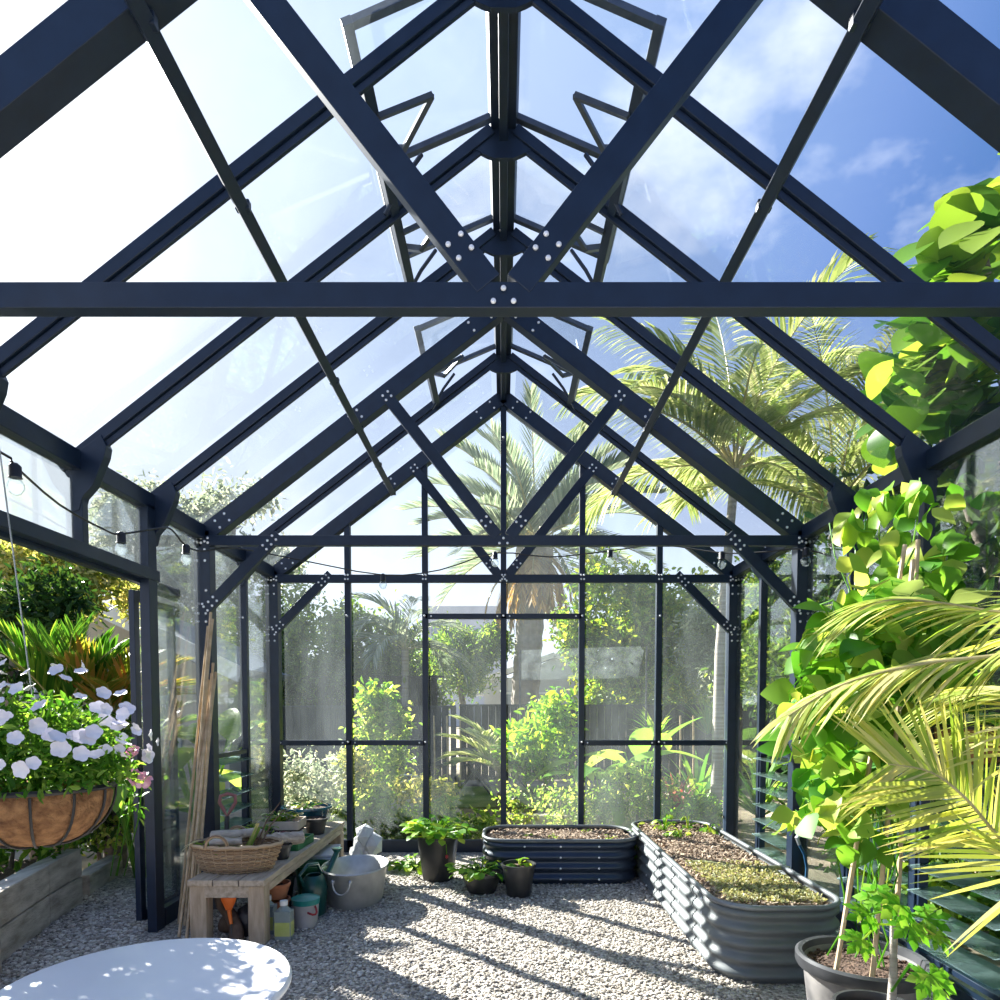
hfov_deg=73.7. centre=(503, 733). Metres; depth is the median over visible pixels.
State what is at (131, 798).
flower
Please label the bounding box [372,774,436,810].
shrub
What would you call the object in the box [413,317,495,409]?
window
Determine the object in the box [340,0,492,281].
window
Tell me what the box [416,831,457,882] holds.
nursery pot
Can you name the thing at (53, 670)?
flower
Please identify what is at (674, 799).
cordyline
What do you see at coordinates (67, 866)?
sleeper
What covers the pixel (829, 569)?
broadleaf tree
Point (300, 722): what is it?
fence
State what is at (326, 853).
tray
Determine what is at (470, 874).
plant
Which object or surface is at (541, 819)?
log
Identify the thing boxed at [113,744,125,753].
flower
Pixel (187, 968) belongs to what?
round table
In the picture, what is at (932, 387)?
tree
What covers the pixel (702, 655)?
tree
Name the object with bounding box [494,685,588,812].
shrub
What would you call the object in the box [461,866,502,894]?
pot
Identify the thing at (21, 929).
sleeper
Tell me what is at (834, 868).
plant
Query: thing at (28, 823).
hanging basket
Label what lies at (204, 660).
cane
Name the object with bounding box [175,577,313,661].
tree
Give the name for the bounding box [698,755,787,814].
cordyline
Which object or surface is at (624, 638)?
round tree
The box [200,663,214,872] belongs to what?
cane
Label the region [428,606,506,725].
apartment block
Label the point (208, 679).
cane
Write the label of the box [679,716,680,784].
stake
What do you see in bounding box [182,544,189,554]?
socket
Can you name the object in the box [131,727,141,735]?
flower
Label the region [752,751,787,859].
window
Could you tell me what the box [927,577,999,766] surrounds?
hanging basket
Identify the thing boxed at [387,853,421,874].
plant
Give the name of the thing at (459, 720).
stake
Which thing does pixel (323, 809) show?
planter
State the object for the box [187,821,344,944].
bench
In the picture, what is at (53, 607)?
bush
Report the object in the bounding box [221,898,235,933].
trowel
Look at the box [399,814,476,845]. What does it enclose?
plant
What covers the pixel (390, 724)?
leafy shrub
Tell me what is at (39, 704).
flower
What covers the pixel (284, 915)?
jug
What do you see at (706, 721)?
cordyline
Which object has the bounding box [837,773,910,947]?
window
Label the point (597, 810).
leafy shrub
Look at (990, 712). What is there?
geranium
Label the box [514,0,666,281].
window
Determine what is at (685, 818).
seedling
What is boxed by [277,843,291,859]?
nursery pot
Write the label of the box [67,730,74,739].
flower
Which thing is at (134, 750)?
flower
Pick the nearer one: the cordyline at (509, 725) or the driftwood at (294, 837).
the driftwood at (294, 837)
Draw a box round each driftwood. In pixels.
[209,837,241,845]
[210,828,264,838]
[266,831,304,844]
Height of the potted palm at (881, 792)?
1.556 m
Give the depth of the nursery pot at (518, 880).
5.00 m
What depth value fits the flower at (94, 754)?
2.39 m
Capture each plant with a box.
[0,611,140,851]
[0,691,169,866]
[0,819,102,872]
[25,793,169,860]
[61,761,232,877]
[77,684,178,800]
[142,708,267,824]
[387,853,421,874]
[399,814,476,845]
[445,856,502,881]
[528,750,674,825]
[573,717,708,816]
[814,807,976,912]
[838,883,956,999]
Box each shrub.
[260,739,363,821]
[328,774,406,838]
[329,745,378,796]
[338,681,422,803]
[352,676,402,774]
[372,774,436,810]
[386,768,464,815]
[484,773,634,824]
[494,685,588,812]
[590,758,689,822]
[649,778,722,828]
[699,550,845,727]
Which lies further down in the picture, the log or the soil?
the soil
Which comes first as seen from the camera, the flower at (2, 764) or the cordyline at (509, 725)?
the flower at (2, 764)
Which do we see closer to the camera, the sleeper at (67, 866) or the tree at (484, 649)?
the sleeper at (67, 866)
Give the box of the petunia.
[0,658,158,803]
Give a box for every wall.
[0,404,283,931]
[280,405,726,851]
[723,407,999,999]
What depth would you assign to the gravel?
4.07 m
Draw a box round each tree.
[0,539,162,710]
[88,457,315,624]
[88,490,187,616]
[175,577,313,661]
[229,567,363,718]
[296,589,457,722]
[410,610,516,708]
[540,529,719,738]
[653,586,754,736]
[662,577,776,785]
[742,467,997,823]
[768,385,999,871]
[855,153,999,894]
[928,382,999,784]
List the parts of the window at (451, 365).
lever, opener arm, vent frame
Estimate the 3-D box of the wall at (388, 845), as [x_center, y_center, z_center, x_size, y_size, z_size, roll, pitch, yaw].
[0.000,-1.024,6.482,4.480,4.380,0.098,0,3,0]
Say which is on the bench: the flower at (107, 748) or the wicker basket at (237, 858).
the wicker basket at (237, 858)
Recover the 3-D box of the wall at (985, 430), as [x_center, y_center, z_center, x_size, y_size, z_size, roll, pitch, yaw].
[2.260,-0.066,2.831,0.160,2.785,7.538,0,3,0]
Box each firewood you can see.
[214,898,243,938]
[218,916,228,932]
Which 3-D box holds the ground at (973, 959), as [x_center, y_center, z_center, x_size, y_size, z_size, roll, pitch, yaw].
[0.000,0.559,22.045,80.000,0.100,49.400,0,3,0]
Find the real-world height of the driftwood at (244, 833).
0.080 m
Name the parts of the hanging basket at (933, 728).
wire frame, chain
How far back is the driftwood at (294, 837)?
4.60 m
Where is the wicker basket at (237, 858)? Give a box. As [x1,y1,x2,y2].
[189,825,283,874]
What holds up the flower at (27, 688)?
on the petunia
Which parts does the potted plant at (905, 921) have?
stem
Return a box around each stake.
[433,716,434,778]
[446,716,447,782]
[459,720,460,795]
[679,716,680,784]
[692,716,693,777]
[834,544,906,969]
[869,559,915,976]
[895,539,920,947]
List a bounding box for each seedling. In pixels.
[238,823,278,830]
[256,809,303,821]
[505,857,531,869]
[652,814,675,829]
[663,825,690,837]
[680,816,699,831]
[695,823,719,834]
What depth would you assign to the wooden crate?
5.10 m
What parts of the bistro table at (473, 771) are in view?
leg, leg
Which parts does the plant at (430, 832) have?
stem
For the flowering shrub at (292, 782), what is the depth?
7.45 m
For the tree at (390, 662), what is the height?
3.969 m
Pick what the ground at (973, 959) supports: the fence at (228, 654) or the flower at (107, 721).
the fence at (228, 654)
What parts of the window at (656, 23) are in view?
lever, opener arm, opener arm, lever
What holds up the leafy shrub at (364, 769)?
on the ground at (973, 959)
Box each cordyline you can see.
[489,711,540,807]
[629,704,687,739]
[630,746,768,809]
[662,773,698,809]
[676,694,712,734]
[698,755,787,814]
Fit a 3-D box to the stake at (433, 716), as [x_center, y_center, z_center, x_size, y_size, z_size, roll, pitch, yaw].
[-1.101,0.347,10.625,0.034,1.280,0.028,0,3,0]
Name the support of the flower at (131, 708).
on the petunia
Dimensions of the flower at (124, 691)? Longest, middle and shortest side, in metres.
0.052 x 0.050 x 0.013 m
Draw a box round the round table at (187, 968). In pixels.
[0,938,291,999]
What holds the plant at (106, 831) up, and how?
on the floor
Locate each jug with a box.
[270,895,276,933]
[274,899,293,940]
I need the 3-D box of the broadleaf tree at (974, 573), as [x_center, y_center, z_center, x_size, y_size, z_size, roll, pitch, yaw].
[4.125,-0.847,5.399,3.786,4.379,4.365,-1,3,-28]
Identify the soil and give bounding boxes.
[0,859,36,880]
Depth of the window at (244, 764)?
5.77 m
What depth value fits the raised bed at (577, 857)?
5.39 m
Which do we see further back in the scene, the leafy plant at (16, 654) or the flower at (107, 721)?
the leafy plant at (16, 654)
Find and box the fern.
[373,793,500,838]
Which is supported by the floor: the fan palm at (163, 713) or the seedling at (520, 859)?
the fan palm at (163, 713)
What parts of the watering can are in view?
handle, spout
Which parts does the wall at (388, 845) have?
rail, rail, rail, rail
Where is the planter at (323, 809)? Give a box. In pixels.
[280,802,331,829]
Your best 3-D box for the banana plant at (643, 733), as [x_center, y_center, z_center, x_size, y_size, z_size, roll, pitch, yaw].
[1.791,0.421,8.581,1.608,1.317,1.944,1,3,23]
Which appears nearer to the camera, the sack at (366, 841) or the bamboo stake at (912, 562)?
the bamboo stake at (912, 562)
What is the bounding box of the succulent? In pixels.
[286,801,326,808]
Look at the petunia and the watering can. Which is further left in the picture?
the petunia
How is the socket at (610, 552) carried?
attached to the string lights
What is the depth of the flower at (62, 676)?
2.54 m
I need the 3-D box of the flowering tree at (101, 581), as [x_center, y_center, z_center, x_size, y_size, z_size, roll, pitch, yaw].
[-6.034,-0.891,9.028,2.416,3.903,2.206,-1,3,-16]
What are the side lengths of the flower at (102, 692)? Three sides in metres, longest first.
0.054 x 0.053 x 0.014 m
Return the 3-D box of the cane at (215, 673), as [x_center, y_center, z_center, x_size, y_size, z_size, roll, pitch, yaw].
[-2.092,0.402,4.640,0.020,1.700,0.720,0,3,-7]
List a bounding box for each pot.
[245,827,274,845]
[270,879,290,899]
[271,895,290,908]
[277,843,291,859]
[285,872,295,907]
[295,859,329,894]
[306,816,327,834]
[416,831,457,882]
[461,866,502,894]
[501,859,535,897]
[795,935,931,999]
[832,989,904,999]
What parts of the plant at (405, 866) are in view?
stem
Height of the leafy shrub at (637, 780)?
0.846 m
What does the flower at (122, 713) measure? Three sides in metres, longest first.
0.053 x 0.052 x 0.014 m
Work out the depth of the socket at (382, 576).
5.88 m
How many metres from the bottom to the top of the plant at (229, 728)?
1.416 m
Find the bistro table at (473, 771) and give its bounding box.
[454,748,491,794]
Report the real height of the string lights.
0.531 m
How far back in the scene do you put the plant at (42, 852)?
4.56 m
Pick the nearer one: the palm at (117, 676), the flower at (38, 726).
the flower at (38, 726)
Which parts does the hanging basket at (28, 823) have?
chain, wire frame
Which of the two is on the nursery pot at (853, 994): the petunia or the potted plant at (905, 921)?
the potted plant at (905, 921)
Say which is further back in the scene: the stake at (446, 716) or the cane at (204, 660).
the stake at (446, 716)
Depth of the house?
20.91 m
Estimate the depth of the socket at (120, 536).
3.74 m
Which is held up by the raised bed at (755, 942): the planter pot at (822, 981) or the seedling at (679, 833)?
the seedling at (679, 833)
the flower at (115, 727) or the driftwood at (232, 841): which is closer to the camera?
the flower at (115, 727)
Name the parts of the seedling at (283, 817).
stem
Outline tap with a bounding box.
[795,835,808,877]
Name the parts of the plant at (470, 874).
stem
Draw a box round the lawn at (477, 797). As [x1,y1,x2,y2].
[220,786,588,808]
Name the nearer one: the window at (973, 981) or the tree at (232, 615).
the window at (973, 981)
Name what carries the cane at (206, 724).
on the floor
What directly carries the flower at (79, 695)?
on the petunia
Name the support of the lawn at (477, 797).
on the ground at (973, 959)
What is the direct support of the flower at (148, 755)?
on the petunia
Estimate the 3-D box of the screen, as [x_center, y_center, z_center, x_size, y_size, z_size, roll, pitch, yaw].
[1.453,-0.343,12.197,2.340,2.521,0.040,0,3,0]
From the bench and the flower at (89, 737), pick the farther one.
the bench
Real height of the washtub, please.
0.272 m
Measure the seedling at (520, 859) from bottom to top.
0.099 m
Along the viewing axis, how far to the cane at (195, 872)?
4.51 m
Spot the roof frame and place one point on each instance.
(80, 42)
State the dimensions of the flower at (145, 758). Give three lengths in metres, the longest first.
0.066 x 0.064 x 0.017 m
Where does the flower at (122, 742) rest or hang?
on the petunia
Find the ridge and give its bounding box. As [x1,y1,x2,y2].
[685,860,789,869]
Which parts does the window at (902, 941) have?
blade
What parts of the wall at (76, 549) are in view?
rail, post, post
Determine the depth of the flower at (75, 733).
2.34 m
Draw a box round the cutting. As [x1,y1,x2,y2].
[182,838,218,850]
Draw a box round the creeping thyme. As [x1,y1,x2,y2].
[685,857,827,904]
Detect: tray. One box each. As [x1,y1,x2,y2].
[290,833,313,850]
[293,844,340,888]
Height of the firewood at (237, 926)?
0.314 m
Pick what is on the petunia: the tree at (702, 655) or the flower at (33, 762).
the flower at (33, 762)
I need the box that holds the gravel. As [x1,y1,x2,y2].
[0,875,765,999]
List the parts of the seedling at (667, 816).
stem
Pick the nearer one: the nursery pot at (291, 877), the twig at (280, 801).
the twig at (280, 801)
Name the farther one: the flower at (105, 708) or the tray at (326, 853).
the tray at (326, 853)
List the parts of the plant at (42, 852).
stem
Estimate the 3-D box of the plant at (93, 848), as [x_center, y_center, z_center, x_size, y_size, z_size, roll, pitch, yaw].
[-3.812,0.404,5.650,1.892,1.609,1.714,1,3,18]
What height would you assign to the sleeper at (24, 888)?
0.198 m
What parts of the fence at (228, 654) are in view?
pane, pane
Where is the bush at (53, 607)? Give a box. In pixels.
[0,553,112,705]
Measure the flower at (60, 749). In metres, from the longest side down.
0.064 x 0.062 x 0.016 m
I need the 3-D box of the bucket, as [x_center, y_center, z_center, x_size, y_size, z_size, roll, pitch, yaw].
[-1.296,1.160,4.381,0.193,0.200,0.191,0,3,0]
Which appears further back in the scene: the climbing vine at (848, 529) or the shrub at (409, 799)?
the shrub at (409, 799)
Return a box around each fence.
[0,576,300,788]
[283,705,455,780]
[306,676,444,772]
[459,704,787,779]
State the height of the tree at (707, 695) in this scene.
4.353 m
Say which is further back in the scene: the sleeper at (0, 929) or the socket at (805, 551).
the socket at (805, 551)
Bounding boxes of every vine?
[755,544,992,967]
[829,478,984,938]
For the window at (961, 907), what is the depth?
4.02 m
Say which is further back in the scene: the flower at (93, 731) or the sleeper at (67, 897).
the sleeper at (67, 897)
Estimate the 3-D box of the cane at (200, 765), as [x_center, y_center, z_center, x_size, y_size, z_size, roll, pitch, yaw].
[-2.087,0.415,4.543,0.020,1.683,0.848,0,3,-8]
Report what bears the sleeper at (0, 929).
on the floor
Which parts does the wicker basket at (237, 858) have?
handle, handle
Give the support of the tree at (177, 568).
on the ground at (973, 959)
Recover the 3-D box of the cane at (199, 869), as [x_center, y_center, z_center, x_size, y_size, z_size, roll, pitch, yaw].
[-2.047,0.432,4.569,0.020,1.647,0.811,-1,3,-13]
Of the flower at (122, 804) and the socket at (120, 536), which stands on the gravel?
the flower at (122, 804)
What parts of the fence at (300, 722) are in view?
post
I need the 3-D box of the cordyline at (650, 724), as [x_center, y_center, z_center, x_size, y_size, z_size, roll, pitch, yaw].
[2.778,-0.226,12.358,1.308,0.674,1.340,2,3,39]
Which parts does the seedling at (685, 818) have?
stem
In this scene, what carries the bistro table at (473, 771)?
on the lawn at (477, 797)
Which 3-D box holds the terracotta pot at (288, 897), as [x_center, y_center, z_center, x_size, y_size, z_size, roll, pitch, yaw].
[-1.520,1.173,4.415,0.216,0.170,0.216,0,3,0]
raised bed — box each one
[482,825,636,883]
[631,820,840,983]
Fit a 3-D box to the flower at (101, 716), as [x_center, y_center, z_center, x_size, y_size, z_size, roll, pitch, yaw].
[-1.518,-0.073,2.520,0.014,0.054,0.053,-18,1,6]
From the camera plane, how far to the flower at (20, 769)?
2.18 m
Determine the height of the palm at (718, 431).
6.687 m
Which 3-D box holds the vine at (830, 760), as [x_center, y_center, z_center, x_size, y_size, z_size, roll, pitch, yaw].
[1.633,0.084,2.930,0.958,1.900,0.859,0,3,-8]
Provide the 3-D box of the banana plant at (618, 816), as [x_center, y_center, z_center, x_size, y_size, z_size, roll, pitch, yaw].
[1.125,0.648,8.051,1.533,0.913,1.576,-1,3,-24]
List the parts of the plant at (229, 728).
stem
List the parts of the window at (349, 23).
lever, opener arm, opener arm, lever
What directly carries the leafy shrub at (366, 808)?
on the ground at (973, 959)
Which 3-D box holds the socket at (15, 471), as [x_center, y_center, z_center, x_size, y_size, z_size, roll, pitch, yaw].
[-2.089,-1.090,2.855,0.068,0.137,0.068,0,2,0]
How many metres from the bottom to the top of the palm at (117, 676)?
2.074 m
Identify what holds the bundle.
in the wicker basket at (237, 858)
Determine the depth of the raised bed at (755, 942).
3.69 m
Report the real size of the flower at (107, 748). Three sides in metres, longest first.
0.048 x 0.047 x 0.012 m
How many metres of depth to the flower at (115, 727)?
2.43 m
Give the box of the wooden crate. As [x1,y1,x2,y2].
[257,816,305,832]
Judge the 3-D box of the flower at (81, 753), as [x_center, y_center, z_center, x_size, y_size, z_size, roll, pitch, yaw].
[-1.446,0.068,2.284,0.014,0.056,0.054,-11,-5,41]
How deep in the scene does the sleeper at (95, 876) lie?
5.30 m
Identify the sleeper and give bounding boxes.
[0,865,48,926]
[0,896,49,961]
[0,929,1,973]
[29,849,81,893]
[47,876,82,923]
[81,855,122,895]
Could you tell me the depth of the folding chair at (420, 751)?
11.04 m
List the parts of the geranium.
stem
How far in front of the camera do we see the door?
4.32 m
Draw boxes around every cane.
[177,626,207,923]
[177,677,210,936]
[183,619,213,924]
[184,612,211,925]
[185,673,210,937]
[186,679,209,921]
[189,672,216,927]
[194,700,206,875]
[197,679,214,874]
[197,743,206,870]
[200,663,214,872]
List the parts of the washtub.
ring handle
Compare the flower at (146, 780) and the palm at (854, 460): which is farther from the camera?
the palm at (854, 460)
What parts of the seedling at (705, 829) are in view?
stem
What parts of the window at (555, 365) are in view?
vent frame, opener arm, lever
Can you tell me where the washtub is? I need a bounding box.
[321,854,388,909]
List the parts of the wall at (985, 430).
post, post, rail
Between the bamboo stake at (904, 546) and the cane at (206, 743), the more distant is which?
the cane at (206, 743)
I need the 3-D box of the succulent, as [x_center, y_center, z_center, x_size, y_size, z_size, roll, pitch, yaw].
[-1.668,0.603,5.668,0.301,0.072,0.329,2,3,39]
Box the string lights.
[1,451,837,580]
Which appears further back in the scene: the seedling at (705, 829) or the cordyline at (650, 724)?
the cordyline at (650, 724)
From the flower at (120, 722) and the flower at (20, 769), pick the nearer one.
the flower at (20, 769)
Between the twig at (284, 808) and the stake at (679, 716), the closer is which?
the twig at (284, 808)
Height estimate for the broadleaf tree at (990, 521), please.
4.444 m
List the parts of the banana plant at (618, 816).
stem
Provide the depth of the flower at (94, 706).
2.49 m
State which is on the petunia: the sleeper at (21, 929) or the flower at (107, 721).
the flower at (107, 721)
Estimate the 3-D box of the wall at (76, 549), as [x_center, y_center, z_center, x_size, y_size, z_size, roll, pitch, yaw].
[-2.260,-0.066,2.831,0.160,2.785,7.538,0,3,0]
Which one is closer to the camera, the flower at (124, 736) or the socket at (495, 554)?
the flower at (124, 736)
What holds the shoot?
in the raised bed at (755, 942)
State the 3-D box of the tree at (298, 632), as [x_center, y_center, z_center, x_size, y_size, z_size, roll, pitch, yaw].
[-4.318,-1.354,14.280,2.713,4.373,3.037,0,3,7]
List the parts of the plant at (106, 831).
stem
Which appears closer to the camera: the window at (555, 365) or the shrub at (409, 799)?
the window at (555, 365)
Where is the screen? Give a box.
[519,646,647,783]
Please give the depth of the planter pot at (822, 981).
2.93 m
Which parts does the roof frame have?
vent sill, vent sill, vent sill, vent sill, vent sill, vent sill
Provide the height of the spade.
0.800 m
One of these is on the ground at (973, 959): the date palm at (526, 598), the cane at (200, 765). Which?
the date palm at (526, 598)
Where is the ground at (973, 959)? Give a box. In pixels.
[5,726,999,999]
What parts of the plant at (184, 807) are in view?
stem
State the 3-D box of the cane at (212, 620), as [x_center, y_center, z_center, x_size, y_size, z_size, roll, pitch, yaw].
[-2.125,0.207,4.658,0.020,2.085,0.613,0,3,-3]
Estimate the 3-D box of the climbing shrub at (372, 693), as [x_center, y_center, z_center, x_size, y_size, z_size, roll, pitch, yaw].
[-1.517,0.201,8.000,0.642,1.802,0.610,0,3,0]
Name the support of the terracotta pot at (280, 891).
on the terracotta pot at (288, 897)
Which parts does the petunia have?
stem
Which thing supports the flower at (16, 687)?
on the petunia
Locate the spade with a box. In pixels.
[213,792,236,909]
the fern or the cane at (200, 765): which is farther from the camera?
the fern
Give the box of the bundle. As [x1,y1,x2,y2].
[246,823,260,845]
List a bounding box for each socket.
[7,462,22,479]
[116,531,126,543]
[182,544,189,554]
[380,573,385,580]
[492,551,497,558]
[607,549,612,556]
[718,551,724,559]
[802,547,809,556]
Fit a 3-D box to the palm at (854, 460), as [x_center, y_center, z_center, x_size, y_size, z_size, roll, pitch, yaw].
[4.233,-1.865,8.864,4.993,5.855,4.948,2,3,41]
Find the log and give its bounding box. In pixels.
[507,813,599,824]
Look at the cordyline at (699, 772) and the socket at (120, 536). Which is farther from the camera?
the cordyline at (699, 772)
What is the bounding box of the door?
[128,590,180,920]
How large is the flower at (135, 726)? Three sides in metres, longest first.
0.038 x 0.037 x 0.010 m
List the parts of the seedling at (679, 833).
stem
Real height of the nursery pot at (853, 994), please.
0.345 m
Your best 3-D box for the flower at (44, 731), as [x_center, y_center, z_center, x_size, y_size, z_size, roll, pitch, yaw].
[-1.555,0.005,2.284,0.051,0.052,0.013,-3,-22,-46]
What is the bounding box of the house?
[454,652,620,749]
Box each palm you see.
[13,632,195,867]
[93,700,223,865]
[331,592,478,709]
[392,378,669,721]
[432,714,567,807]
[547,232,925,828]
[636,317,986,608]
[751,576,999,955]
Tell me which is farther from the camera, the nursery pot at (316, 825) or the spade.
the nursery pot at (316, 825)
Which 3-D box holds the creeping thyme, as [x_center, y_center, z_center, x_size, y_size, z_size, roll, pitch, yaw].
[1.471,0.873,4.032,0.558,0.070,0.989,0,3,0]
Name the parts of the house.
gable trim, pane, gable trim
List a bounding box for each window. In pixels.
[219,749,248,845]
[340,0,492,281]
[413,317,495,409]
[511,317,593,409]
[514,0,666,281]
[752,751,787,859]
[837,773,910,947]
[864,808,999,946]
[915,786,999,999]
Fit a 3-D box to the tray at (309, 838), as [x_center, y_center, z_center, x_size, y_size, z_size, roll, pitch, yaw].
[-1.560,0.804,4.970,0.184,0.060,0.354,0,3,3]
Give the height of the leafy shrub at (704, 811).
0.679 m
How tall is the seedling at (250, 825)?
0.079 m
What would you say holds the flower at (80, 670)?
on the petunia
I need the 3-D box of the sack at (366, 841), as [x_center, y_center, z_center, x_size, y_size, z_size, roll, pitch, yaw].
[-1.261,1.005,6.079,0.315,0.367,0.168,0,3,0]
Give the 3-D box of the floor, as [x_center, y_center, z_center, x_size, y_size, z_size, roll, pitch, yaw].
[-0.650,1.403,2.263,5.900,0.100,9.600,0,3,0]
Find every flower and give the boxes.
[0,709,9,725]
[0,759,5,769]
[6,711,13,718]
[7,730,24,744]
[8,682,22,694]
[11,761,29,778]
[18,683,35,691]
[25,756,41,769]
[29,717,47,734]
[30,699,46,710]
[41,728,53,741]
[47,664,62,674]
[48,730,66,741]
[50,740,71,757]
[59,674,71,680]
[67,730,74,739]
[72,728,84,743]
[73,692,87,698]
[73,745,90,761]
[74,667,87,673]
[79,730,96,744]
[85,724,102,738]
[89,701,103,713]
[89,749,104,758]
[96,686,111,698]
[98,715,114,726]
[98,744,112,753]
[99,714,107,720]
[100,703,112,714]
[110,720,126,730]
[110,749,134,875]
[111,720,128,725]
[113,689,126,695]
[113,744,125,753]
[115,732,127,739]
[115,739,131,744]
[115,769,139,875]
[116,707,129,720]
[117,745,139,875]
[119,701,135,713]
[123,771,152,875]
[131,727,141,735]
[132,723,140,730]
[142,747,154,763]
[146,748,150,761]
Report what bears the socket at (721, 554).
attached to the string lights
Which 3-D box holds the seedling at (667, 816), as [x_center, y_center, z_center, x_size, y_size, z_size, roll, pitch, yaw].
[1.366,0.758,5.647,0.250,0.176,0.193,-1,3,-14]
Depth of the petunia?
2.40 m
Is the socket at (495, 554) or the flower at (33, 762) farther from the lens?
the socket at (495, 554)
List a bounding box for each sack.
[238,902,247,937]
[349,824,381,854]
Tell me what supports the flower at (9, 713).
on the petunia
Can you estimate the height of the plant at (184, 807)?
1.091 m
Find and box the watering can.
[298,847,341,916]
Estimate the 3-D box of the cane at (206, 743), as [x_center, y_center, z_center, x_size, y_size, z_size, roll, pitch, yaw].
[-2.113,0.456,4.679,0.020,1.588,0.634,0,3,-9]
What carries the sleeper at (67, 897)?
on the gravel
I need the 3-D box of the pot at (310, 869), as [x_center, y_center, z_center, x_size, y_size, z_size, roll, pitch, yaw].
[-1.420,1.099,4.973,0.276,0.270,0.276,0,3,0]
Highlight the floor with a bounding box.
[0,842,953,999]
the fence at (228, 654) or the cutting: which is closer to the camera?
the cutting
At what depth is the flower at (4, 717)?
2.24 m
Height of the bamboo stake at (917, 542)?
1.914 m
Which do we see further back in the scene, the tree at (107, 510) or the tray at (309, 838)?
the tree at (107, 510)
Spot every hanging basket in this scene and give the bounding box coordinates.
[0,450,117,849]
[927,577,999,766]
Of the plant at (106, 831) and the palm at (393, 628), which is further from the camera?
the palm at (393, 628)
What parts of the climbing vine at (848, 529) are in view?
stem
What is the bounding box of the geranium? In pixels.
[920,711,999,733]
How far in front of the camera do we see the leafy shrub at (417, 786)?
8.28 m
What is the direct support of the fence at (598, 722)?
on the ground at (973, 959)
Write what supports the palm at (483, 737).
on the ground at (973, 959)
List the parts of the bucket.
lid, handle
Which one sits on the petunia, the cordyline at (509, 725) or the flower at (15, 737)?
the flower at (15, 737)
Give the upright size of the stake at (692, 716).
1.280 m
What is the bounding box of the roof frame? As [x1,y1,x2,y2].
[0,0,999,636]
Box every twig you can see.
[255,801,280,845]
[260,808,284,844]
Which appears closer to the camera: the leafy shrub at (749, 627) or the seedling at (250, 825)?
the seedling at (250, 825)
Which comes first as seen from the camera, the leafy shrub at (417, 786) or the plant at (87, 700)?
the plant at (87, 700)
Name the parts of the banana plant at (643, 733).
stem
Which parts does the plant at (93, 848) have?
stem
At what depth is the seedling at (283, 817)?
5.19 m
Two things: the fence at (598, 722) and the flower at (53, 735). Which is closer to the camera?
the flower at (53, 735)
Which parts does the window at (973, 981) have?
blade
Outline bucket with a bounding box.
[291,893,319,928]
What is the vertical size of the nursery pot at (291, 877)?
0.240 m
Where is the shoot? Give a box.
[627,822,643,867]
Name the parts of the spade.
blade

